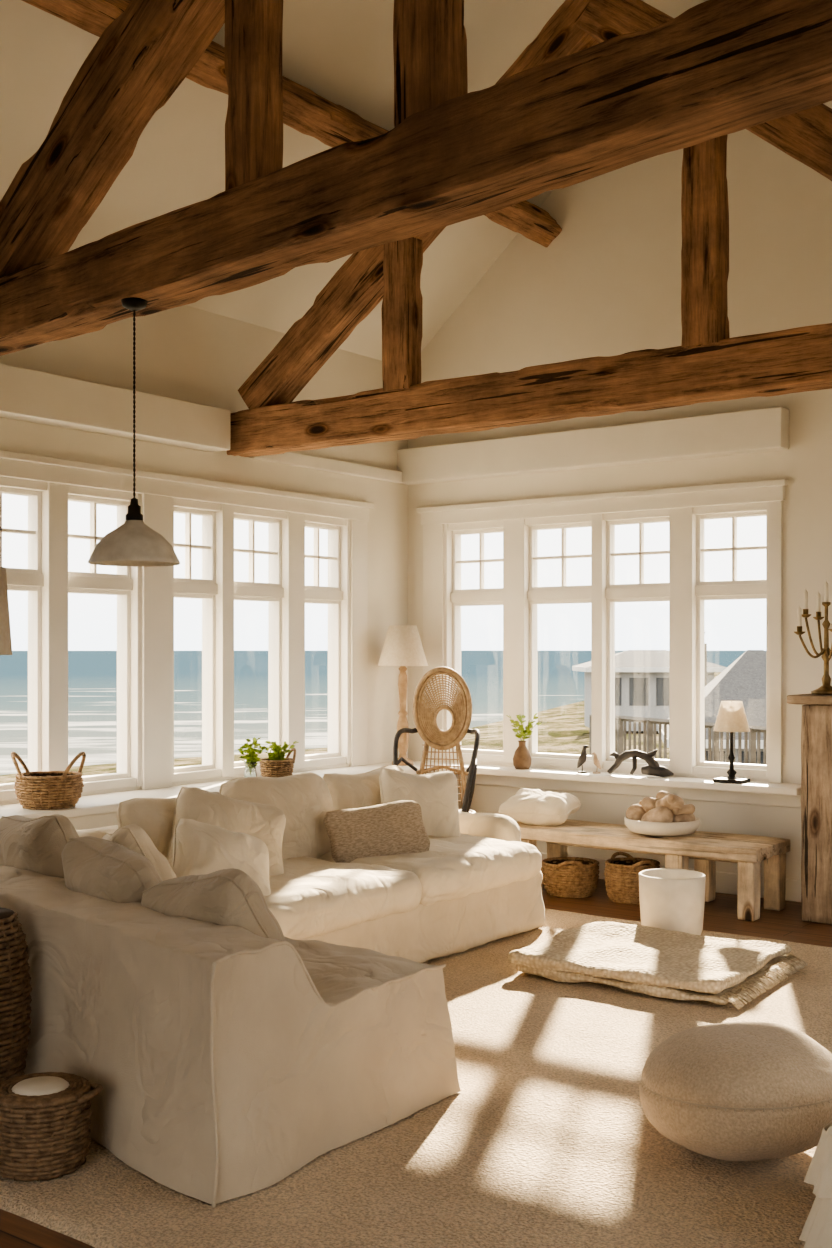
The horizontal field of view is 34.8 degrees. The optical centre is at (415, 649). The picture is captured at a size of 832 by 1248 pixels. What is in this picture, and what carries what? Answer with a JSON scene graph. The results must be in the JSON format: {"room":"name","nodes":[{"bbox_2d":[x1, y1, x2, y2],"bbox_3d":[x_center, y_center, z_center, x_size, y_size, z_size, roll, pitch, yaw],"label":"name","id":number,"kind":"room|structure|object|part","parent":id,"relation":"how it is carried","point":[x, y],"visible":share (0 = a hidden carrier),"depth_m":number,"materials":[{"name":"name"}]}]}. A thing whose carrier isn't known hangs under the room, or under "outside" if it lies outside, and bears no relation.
{"room":"living room","nodes":[
{"label":"living room","id":0,"kind":"room"},
{"bbox_2d":[0,567,11,654],"bbox_3d":[-1.418,0.286,4.229,0.250,1.100,0.250,0,0,37],"label":"table lamp","id":1,"kind":"object","parent":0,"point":[5,632],"visible":1,"depth_m":4.21,"materials":[{"name":"beige fabric"}]},
{"bbox_2d":[0,305,407,804],"bbox_3d":[-2.763,-0.275,6.175,0.200,3.550,8.800,0,0,37],"label":"wall","id":2,"kind":"structure","parent":0,"point":[184,353],"depth_m":8.14,"materials":[{"name":"paint"}]},
{"bbox_2d":[0,363,229,451],"bbox_3d":[-3.209,-1.320,5.273,0.160,0.240,6.820,0,0,37],"label":"trim","id":3,"kind":"structure","parent":2,"relation":"attached to","point":[28,395],"depth_m":7.22,"materials":[{"name":"paint"}]},
{"bbox_2d":[0,450,373,789],"bbox_3d":[-1.845,-0.110,7.193,0.060,1.820,5.130,0,0,37],"label":"trim","id":4,"kind":"structure","parent":2,"relation":"attached to","point":[157,490],"depth_m":7.71,"materials":[{"name":"paint"}]},
{"bbox_2d":[28,482,350,786],"bbox_3d":[-1.923,-0.060,7.270,0.182,1.680,4.760,0,0,37],"label":"window frame","id":5,"kind":"structure","parent":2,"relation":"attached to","point":[54,501],"depth_m":8.13,"materials":[{"name":"paint"}]},
{"bbox_2d":[0,476,345,800],"bbox_3d":[-1.916,-0.060,7.290,0.170,1.680,4.600,0,0,37],"label":"sash","id":6,"kind":"object","parent":5,"relation":"attached to","point":[32,580],"visible":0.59,"depth_m":7.94,"materials":[{"name":"paint"}]},
{"bbox_2d":[249,452,401,482],"bbox_3d":[-0.573,-1.240,8.914,0.050,0.080,1.530,0,0,37],"label":"trim","id":7,"kind":"structure","parent":2,"relation":"attached to","point":[288,458],"depth_m":8.91,"materials":[{"name":"paint"}]},
{"bbox_2d":[0,0,831,355],"bbox_3d":[-0.239,-2.060,3.966,6.343,1.701,1.051,0,0,37],"label":"roof truss","id":8,"kind":"object","parent":2,"relation":"attached to","point":[451,155],"visible":1,"depth_m":3.84,"materials":[{"name":"brown wood"}]},
{"bbox_2d":[88,297,179,566],"bbox_3d":[-0.980,-0.757,4.614,0.316,0.915,0.316,0,0,37],"label":"pendant lamp","id":9,"kind":"object","parent":8,"relation":"hanging from","point":[133,543],"visible":1,"depth_m":4.55,"materials":[{"name":"metal"}]},
{"bbox_3d":[-0.980,-0.375,4.614,0.316,0.150,0.316,0,0,37],"label":"lamp shade","id":10,"kind":"part","parent":9,"relation":"part of","materials":[{"name":"ceramic"}]},
{"bbox_3d":[-0.980,-0.865,4.614,0.009,0.692,0.009,0,0,37],"label":"twisted cord","id":11,"kind":"part","parent":9,"relation":"part of","materials":[{"name":"fabric"}]},
{"bbox_2d":[126,498,142,520],"bbox_3d":[-0.980,-0.487,4.614,0.060,0.085,0.060,0,0,37],"label":"socket","id":12,"kind":"object","parent":9,"relation":"attached to","point":[134,510],"depth_m":4.59,"materials":[{"name":"metal"}]},
{"bbox_3d":[-0.516,-1.915,4.235,0.151,0.970,0.135,0,0,37],"label":"queen post","id":13,"kind":"part","parent":8,"relation":"part of","materials":[{"name":"brown wood"}]},
{"bbox_3d":[0.043,-2.065,3.691,0.160,1.270,0.159,0,0,37],"label":"queen post","id":14,"kind":"part","parent":8,"relation":"part of","materials":[{"name":"brown wood"}]},
{"bbox_2d":[0,0,707,360],"bbox_3d":[-0.034,-3.469,4.148,7.040,3.212,9.200,0,0,37],"label":"ceiling","id":15,"kind":"structure","parent":0,"point":[341,51],"depth_m":7.09,"materials":[{"name":"paint"}]},
{"bbox_2d":[0,879,831,1247],"bbox_3d":[-0.034,1.600,4.148,7.000,0.200,9.200,0,0,37],"label":"floor","id":16,"kind":"structure","parent":0,"point":[720,914],"depth_m":7.22,"materials":[{"name":"brown wood"}]},
{"bbox_2d":[0,762,436,829],"bbox_3d":[-2.351,1.150,6.218,0.470,0.700,7.760,0,0,37],"label":"window seat ledge","id":17,"kind":"object","parent":16,"relation":"on","point":[98,810],"visible":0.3,"depth_m":7.00,"materials":[{"name":"paint"}]},
{"bbox_2d":[11,751,85,809],"bbox_3d":[-1.867,0.659,6.755,0.353,0.287,0.346,0,0,37],"label":"wicker basket","id":18,"kind":"object","parent":17,"relation":"on","point":[36,790],"visible":1,"depth_m":6.64,"materials":[{"name":"brown wicker"}]},
{"bbox_2d":[237,737,266,776],"bbox_3d":[-0.970,0.659,7.825,0.182,0.283,0.149,0,0,37],"label":"potted plant","id":19,"kind":"object","parent":17,"relation":"on","point":[250,764],"visible":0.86,"depth_m":7.79,"materials":[{"name":"green plant"}]},
{"bbox_2d":[259,741,298,777],"bbox_3d":[-0.838,0.674,8.045,0.226,0.254,0.238,0,0,37],"label":"pot","id":20,"kind":"object","parent":17,"relation":"on","point":[276,765],"visible":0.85,"depth_m":7.97,"materials":[{"name":"brown wicker"}]},
{"bbox_3d":[-0.758,0.642,8.092,0.047,0.091,0.120,0,0,-32],"label":"handle","id":21,"kind":"part","parent":20,"relation":"part of","materials":[{"name":"wicker"}]},
{"bbox_2d":[378,625,427,765],"bbox_3d":[-0.092,0.315,9.236,0.350,0.970,0.350,0,0,37],"label":"table lamp","id":22,"kind":"object","parent":17,"relation":"on","point":[402,647],"visible":0.87,"depth_m":9.15,"materials":[{"name":"beige fabric"}]},
{"bbox_3d":[-0.092,-0.030,9.236,0.350,0.280,0.350,0,0,37],"label":"lamp shade","id":23,"kind":"part","parent":22,"relation":"part of","materials":[{"name":"fabric"}]},
{"bbox_2d":[0,908,831,1247],"bbox_3d":[0.963,1.488,4.735,5.115,0.022,4.386,0,0,37],"label":"carpet","id":24,"kind":"object","parent":16,"relation":"on","point":[547,1139],"visible":0.36,"depth_m":3.80,"materials":[{"name":"carpet"}]},
{"bbox_2d":[0,907,31,1082],"bbox_3d":[-1.418,1.157,4.229,0.371,0.637,0.374,0,0,37],"label":"wicker basket","id":25,"kind":"object","parent":24,"relation":"on","point":[15,987],"visible":0.8,"depth_m":4.17,"materials":[{"name":"brown wicker"}]},
{"bbox_2d":[0,1072,102,1181],"bbox_3d":[-1.072,1.359,3.798,0.294,0.234,0.286,0,0,37],"label":"wicker basket","id":26,"kind":"object","parent":24,"relation":"on","point":[45,1122],"visible":1,"depth_m":3.69,"materials":[{"name":"brown wicker"}]},
{"bbox_3d":[-1.076,1.256,3.801,0.164,0.027,0.164,0,0,37],"label":"candle lid","id":27,"kind":"part","parent":26,"relation":"part of","materials":[{"name":"white ceramic"}]},
{"bbox_3d":[-1.076,1.257,3.801,0.265,0.015,0.265,0,0,37],"label":"lid","id":28,"kind":"part","parent":26,"relation":"part of","materials":[{"name":"wicker"}]},
{"bbox_3d":[-0.933,1.268,3.803,0.067,0.039,0.130,0,0,-1],"label":"handle","id":29,"kind":"part","parent":26,"relation":"part of","materials":[{"name":"wicker"}]},
{"bbox_2d":[0,765,544,1206],"bbox_3d":[-0.382,1.050,5.779,2.512,0.874,3.837,0,0,37],"label":"sectional sofa","id":30,"kind":"object","parent":24,"relation":"on","point":[246,987],"visible":0.96,"depth_m":4.24,"materials":[{"name":"fabric"}]},
{"bbox_2d":[0,814,78,877],"bbox_3d":[-1.441,0.850,5.136,0.258,0.440,0.574,-23,9,-38],"label":"cushion","id":31,"kind":"object","parent":30,"relation":"on","point":[32,847],"depth_m":4.92,"materials":[{"name":"beige fabric"}]},
{"bbox_2d":[61,836,161,902],"bbox_3d":[-1.031,0.869,4.646,0.270,0.403,0.526,-29,26,-34],"label":"cushion","id":32,"kind":"object","parent":30,"relation":"on","point":[96,870],"depth_m":4.51,"materials":[{"name":"beige fabric"}]},
{"bbox_2d":[101,824,176,880],"bbox_3d":[-1.105,0.873,5.221,0.228,0.383,0.487,-31,5,-24],"label":"cushion","id":33,"kind":"object","parent":30,"relation":"on","point":[133,837],"depth_m":5.04,"materials":[{"name":"fabric"}]},
{"bbox_2d":[116,792,220,857],"bbox_3d":[-1.076,0.884,6.046,0.262,0.453,0.591,-24,-16,40],"label":"cushion","id":34,"kind":"object","parent":30,"relation":"on","point":[156,816],"depth_m":5.87,"materials":[{"name":"fabric"}]},
{"bbox_2d":[141,868,284,940],"bbox_3d":[-0.633,0.891,4.243,0.480,0.383,0.261,-16,18,40],"label":"cushion","id":35,"kind":"object","parent":30,"relation":"on","point":[230,898],"depth_m":4.09,"materials":[{"name":"beige fabric"}]},
{"bbox_2d":[172,819,270,895],"bbox_3d":[-0.802,0.916,5.495,0.459,0.409,0.208,20,-46,-28],"label":"pillow","id":36,"kind":"object","parent":30,"relation":"on","point":[199,848],"depth_m":5.45,"materials":[{"name":"white fabric"}]},
{"bbox_2d":[168,787,285,875],"bbox_3d":[-0.839,0.876,5.942,0.535,0.469,0.239,15,-33,-21],"label":"pillow","id":37,"kind":"object","parent":30,"relation":"on","point":[264,822],"depth_m":5.91,"materials":[{"name":"fabric"}]},
{"bbox_2d":[219,772,332,858],"bbox_3d":[-0.664,0.858,6.580,0.654,0.487,0.281,0,-20,-43],"label":"cushion","id":38,"kind":"object","parent":30,"relation":"on","point":[305,799],"depth_m":6.50,"materials":[{"name":"fabric"}]},
{"bbox_2d":[264,856,421,939],"bbox_3d":[-0.797,1.098,5.910,1.147,0.241,1.353,0,0,37],"label":"seat cushion","id":39,"kind":"object","parent":30,"relation":"on","point":[309,897],"depth_m":5.77,"materials":[{"name":"white fabric"}]},
{"bbox_2d":[322,765,404,810],"bbox_3d":[-0.239,0.871,7.258,0.280,0.456,0.646,-20,-12,37],"label":"cushion","id":40,"kind":"object","parent":30,"relation":"on","point":[347,791],"depth_m":7.07,"materials":[{"name":"fabric"}]},
{"bbox_2d":[325,800,429,862],"bbox_3d":[-0.196,0.910,6.571,0.516,0.297,0.164,-4,-22,-21],"label":"lumbar pillow","id":41,"kind":"object","parent":30,"relation":"on","point":[396,829],"depth_m":6.50,"materials":[{"name":"beige fabric"}]},
{"bbox_2d":[379,768,459,837],"bbox_3d":[0.012,0.852,7.133,0.460,0.424,0.207,7,-21,-25],"label":"pillow","id":42,"kind":"object","parent":30,"relation":"on","point":[436,793],"depth_m":7.07,"materials":[{"name":"fabric"}]},
{"bbox_2d":[318,833,541,905],"bbox_3d":[-0.077,1.101,6.888,1.132,0.239,1.098,0,0,37],"label":"seat cushion","id":43,"kind":"object","parent":30,"relation":"on","point":[452,869],"depth_m":6.52,"materials":[{"name":"white fabric"}]},
{"bbox_3d":[0.146,1.191,7.603,1.032,0.572,0.281,0,0,37],"label":"arm","id":44,"kind":"part","parent":30,"relation":"part of"},
{"bbox_2d":[508,922,807,1008],"bbox_3d":[1.111,1.421,6.111,1.126,0.119,0.977,0,0,34],"label":"folded blanket","id":45,"kind":"object","parent":24,"relation":"on","point":[652,961],"visible":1,"depth_m":5.92,"materials":[{"name":"beige fabric"}]},
{"bbox_2d":[639,868,704,934],"bbox_3d":[1.312,1.311,6.798,0.336,0.330,0.336,0,0,37],"label":"ceramic planter","id":46,"kind":"object","parent":24,"relation":"on","point":[670,899],"visible":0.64,"depth_m":6.67,"materials":[{"name":"white ceramic"}]},
{"bbox_2d":[639,1022,831,1160],"bbox_3d":[0.970,1.292,3.919,0.605,0.357,0.596,0,0,-33],"label":"pouf","id":47,"kind":"object","parent":24,"relation":"on","point":[729,1091],"visible":0.98,"depth_m":3.70,"materials":[{"name":"fabric"}]},
{"bbox_2d":[799,1121,831,1247],"bbox_3d":[1.370,1.295,3.268,0.740,0.357,0.659,0,0,37],"label":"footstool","id":48,"kind":"object","parent":24,"relation":"on","point":[817,1230],"visible":1,"depth_m":3.23,"materials":[{"name":"white fabric"}]},
{"bbox_2d":[826,1124,831,1137],"bbox_3d":[1.369,1.189,3.271,0.592,0.146,0.513,0,0,37],"label":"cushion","id":49,"kind":"object","parent":48,"relation":"on","point":[829,1126],"depth_m":3.25,"materials":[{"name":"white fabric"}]},
{"bbox_2d":[393,666,479,812],"bbox_3d":[0.128,0.795,8.402,0.551,1.376,0.529,0,0,11],"label":"rattan armchair","id":50,"kind":"object","parent":16,"relation":"on","point":[425,722],"visible":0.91,"depth_m":8.61,"materials":[{"name":"wicker"}]},
{"bbox_2d":[541,857,599,897],"bbox_3d":[0.946,1.383,8.150,0.360,0.238,0.367,0,0,37],"label":"wicker basket","id":51,"kind":"object","parent":16,"relation":"on","point":[563,877],"visible":0.99,"depth_m":8.02,"materials":[{"name":"brown wicker"}]},
{"bbox_3d":[0.936,1.298,7.986,0.193,0.068,0.071,0,0,4],"label":"handle","id":52,"kind":"part","parent":51,"relation":"part of","materials":[{"name":"wicker"}]},
{"bbox_2d":[604,852,659,903],"bbox_3d":[1.298,1.368,7.954,0.341,0.267,0.341,0,0,37],"label":"wicker basket","id":53,"kind":"object","parent":16,"relation":"on","point":[621,875],"visible":0.73,"depth_m":7.83,"materials":[{"name":"brown wicker"}]},
{"bbox_2d":[516,819,789,920],"bbox_3d":[1.330,1.297,7.996,1.724,0.412,0.527,0,0,37],"label":"wooden bench","id":54,"kind":"object","parent":16,"relation":"on","point":[706,848],"visible":0.73,"depth_m":7.65,"materials":[{"name":"brown wood"}]},
{"bbox_3d":[0.685,1.336,8.235,0.107,0.333,0.107,0,0,37],"label":"leg","id":55,"kind":"part","parent":54,"relation":"part of","materials":[{"name":"brown wood"}]},
{"bbox_2d":[498,788,580,825],"bbox_3d":[0.778,0.992,8.370,0.460,0.252,0.359,0,0,29],"label":"cushion","id":56,"kind":"object","parent":54,"relation":"on","point":[536,807],"visible":0.97,"depth_m":8.26,"materials":[{"name":"white fabric"}]},
{"bbox_3d":[0.910,1.335,8.540,0.107,0.337,0.106,0,0,37],"label":"leg","id":57,"kind":"part","parent":54,"relation":"part of","materials":[{"name":"brown wood"}]},
{"bbox_3d":[1.392,1.196,7.946,1.401,0.055,0.055,0,0,37],"label":"rail","id":58,"kind":"part","parent":54,"relation":"part of","materials":[{"name":"brown wood"}]},
{"bbox_2d":[624,817,699,835],"bbox_3d":[1.465,1.046,7.893,0.444,0.093,0.444,0,0,37],"label":"ceramic bowl","id":59,"kind":"object","parent":54,"relation":"on","point":[641,827],"visible":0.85,"depth_m":7.71,"materials":[{"name":"white ceramic"}]},
{"bbox_2d":[626,791,695,822],"bbox_3d":[1.451,0.966,7.879,0.418,0.250,0.298,0,0,37],"label":"decorative balls","id":60,"kind":"object","parent":59,"relation":"in","point":[666,807],"visible":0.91,"depth_m":7.79},
{"bbox_3d":[1.501,1.334,7.629,0.108,0.337,0.107,0,0,37],"label":"leg","id":61,"kind":"part","parent":54,"relation":"part of","materials":[{"name":"brown wood"}]},
{"bbox_3d":[1.728,1.334,7.935,0.102,0.329,0.101,0,0,37],"label":"leg","id":62,"kind":"part","parent":54,"relation":"part of","materials":[{"name":"brown wood"}]},
{"bbox_3d":[1.851,1.334,7.371,0.101,0.328,0.101,0,0,37],"label":"leg","id":63,"kind":"part","parent":54,"relation":"part of","materials":[{"name":"brown wood"}]},
{"bbox_3d":[2.077,1.333,7.676,0.103,0.333,0.104,0,0,37],"label":"leg","id":64,"kind":"part","parent":54,"relation":"part of","materials":[{"name":"brown wood"}]},
{"bbox_2d":[787,694,831,923],"bbox_3d":[2.998,0.875,6.990,1.925,1.261,0.627,0,0,37],"label":"fireplace mantel","id":65,"kind":"object","parent":16,"relation":"on","point":[816,722],"visible":0.94,"depth_m":7.26,"materials":[{"name":"brown wood"}]},
{"bbox_2d":[787,694,831,704],"bbox_3d":[2.998,0.273,6.989,1.925,0.057,0.624,0,0,37],"label":"mantel shelf","id":66,"kind":"object","parent":65,"relation":"attached to","point":[808,699],"depth_m":7.24,"materials":[{"name":"brown wood"}]},
{"bbox_2d":[794,580,831,694],"bbox_3d":[2.291,-0.074,7.404,0.361,0.640,0.338,0,0,0],"label":"candelabra","id":67,"kind":"object","parent":65,"relation":"on","point":[826,653],"visible":1,"depth_m":7.40,"materials":[{"name":"gold metal"}]},
{"bbox_2d":[408,101,831,879],"bbox_3d":[2.649,-1.677,7.761,7.000,6.355,0.200,0,0,37],"label":"wall","id":68,"kind":"structure","parent":0,"point":[608,284],"depth_m":8.46,"materials":[{"name":"paint"}]},
{"bbox_2d":[22,0,561,246],"bbox_3d":[-1.731,-2.838,5.433,0.262,0.262,8.800,0,0,37],"label":"ceiling beam","id":69,"kind":"structure","parent":68,"relation":"attached to","point":[305,111],"depth_m":6.88,"materials":[{"name":"brown wood"}]},
{"bbox_2d":[397,407,788,484],"bbox_3d":[1.050,-1.320,8.743,2.860,0.240,0.130,0,0,37],"label":"trim","id":70,"kind":"structure","parent":68,"relation":"attached to","point":[766,429],"depth_m":8.55,"materials":[{"name":"paint"}]},
{"bbox_2d":[390,760,800,807],"bbox_3d":[1.082,0.870,8.669,3.000,0.140,0.270,0,0,37],"label":"window ledge","id":71,"kind":"object","parent":68,"relation":"attached to","point":[687,788],"visible":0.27,"depth_m":8.41,"materials":[{"name":"paint"}]},
{"bbox_2d":[506,713,540,769],"bbox_3d":[0.705,0.610,8.890,0.230,0.379,0.266,0,0,37],"label":"vase","id":72,"kind":"object","parent":71,"relation":"on","point":[522,758],"visible":1,"depth_m":8.88,"materials":[{"name":"brown ceramic"}]},
{"bbox_2d":[577,745,588,772],"bbox_3d":[1.089,0.710,8.633,0.091,0.180,0.060,0,0,37],"label":"figurine","id":73,"kind":"object","parent":71,"relation":"on","point":[582,759],"visible":1,"depth_m":8.62,"materials":[{"name":"brown wood"}]},
{"bbox_2d":[592,752,600,773],"bbox_3d":[1.168,0.731,8.586,0.069,0.139,0.050,0,0,37],"label":"figurine","id":74,"kind":"object","parent":71,"relation":"on","point":[595,758],"visible":1,"depth_m":8.57,"materials":[{"name":"beige wood"}]},
{"bbox_2d":[607,749,673,776],"bbox_3d":[1.415,0.710,8.384,0.433,0.176,0.086,0,0,27],"label":"driftwood sculpture","id":75,"kind":"object","parent":71,"relation":"on","point":[653,768],"visible":1,"depth_m":8.36,"materials":[{"name":"brown wood"}]},
{"bbox_2d":[713,701,749,783],"bbox_3d":[1.910,0.555,8.023,0.216,0.490,0.216,0,0,37],"label":"table lamp","id":76,"kind":"object","parent":71,"relation":"on","point":[731,717],"visible":1,"depth_m":7.96,"materials":[{"name":"fabric"}]},
{"bbox_3d":[1.910,0.400,8.023,0.216,0.180,0.216,0,0,37],"label":"lamp shade","id":77,"kind":"part","parent":76,"relation":"part of","materials":[{"name":"fabric"}]},
{"bbox_2d":[416,479,787,782],"bbox_3d":[1.117,-0.110,8.737,2.735,1.820,0.060,0,0,37],"label":"trim","id":78,"kind":"structure","parent":68,"relation":"attached to","point":[433,519],"depth_m":8.53,"materials":[{"name":"paint"}]},
{"bbox_2d":[444,502,768,778],"bbox_3d":[1.220,-0.060,8.796,2.470,1.680,0.182,0,0,37],"label":"window frame","id":79,"kind":"structure","parent":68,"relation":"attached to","point":[682,521],"depth_m":8.70,"materials":[{"name":"paint"}]},
{"bbox_2d":[540,852,800,901],"bbox_3d":[1.351,1.435,8.588,2.730,0.130,0.020,0,0,37],"label":"baseboard","id":80,"kind":"structure","parent":68,"relation":"attached to","point":[726,882],"depth_m":8.14,"materials":[{"name":"paint"}]},
{"bbox_3d":[2.696,-0.275,2.121,0.200,3.550,8.800,0,0,37],"label":"wall","id":81,"kind":"structure","parent":0,"visible":0},
{"bbox_2d":[227,0,831,456],"bbox_3d":[1.526,-2.289,6.214,6.520,2.202,0.256,0,0,37],"label":"roof truss","id":82,"kind":"object","parent":81,"relation":"attached to","point":[709,365],"visible":0.76,"depth_m":6.71,"materials":[{"name":"brown wood"}]},
{"bbox_3d":[-0.076,-1.950,7.340,0.188,1.040,0.156,0,0,37],"label":"queen post","id":83,"kind":"part","parent":82,"relation":"part of","materials":[{"name":"brown wood"}]},
{"bbox_3d":[1.368,-2.140,6.271,0.188,1.420,0.157,0,0,37],"label":"queen post","id":84,"kind":"part","parent":82,"relation":"part of","materials":[{"name":"brown wood"}]},
{"label":"outside","id":85,"kind":"structure","parent":0,"visible":0},
{"bbox_2d":[0,651,765,774],"bbox_3d":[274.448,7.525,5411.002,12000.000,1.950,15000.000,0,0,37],"label":"sea","id":86,"kind":"structure","parent":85,"point":[92,675],"depth_m":186.78,"materials":[{"name":"liquid"}]},
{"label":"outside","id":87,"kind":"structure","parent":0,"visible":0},
{"bbox_2d":[0,672,720,783],"bbox_3d":[101.699,5.075,145.830,359.000,3.251,460.000,0,0,37],"label":"dunes","id":88,"kind":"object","parent":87,"point":[562,729],"visible":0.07,"depth_m":81.33,"materials":[{"name":"beige sand"}]},
{"bbox_2d":[572,650,726,730],"bbox_3d":[15.028,2.550,86.330,8.860,5.100,7.460,0,0,0],"label":"cottage","id":89,"kind":"structure","parent":88,"relation":"on","point":[641,676],"depth_m":83.35,"materials":[{"name":"white wood"}]},
{"bbox_2d":[589,715,765,764],"bbox_3d":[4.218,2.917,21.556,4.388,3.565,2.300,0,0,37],"label":"picket fence","id":90,"kind":"object","parent":88,"relation":"on","point":[749,737],"visible":0.16,"depth_m":21.77,"materials":[{"name":"grey wood"}]},
{"bbox_2d":[658,650,765,763],"bbox_3d":[13.145,2.900,51.154,7.210,5.800,9.060,0,0,9],"label":"cottage","id":91,"kind":"structure","parent":88,"relation":"on","point":[744,680],"depth_m":49.16,"materials":[{"name":"grey wood"}]},
{"bbox_2d":[705,632,706,685],"bbox_3d":[12.818,1.150,61.119,1.114,5.100,0.800,0,0,37],"label":"mast","id":92,"kind":"object","parent":91,"relation":"on","point":[705,632],"visible":0.08,"depth_m":61.05,"materials":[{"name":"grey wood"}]}
]}

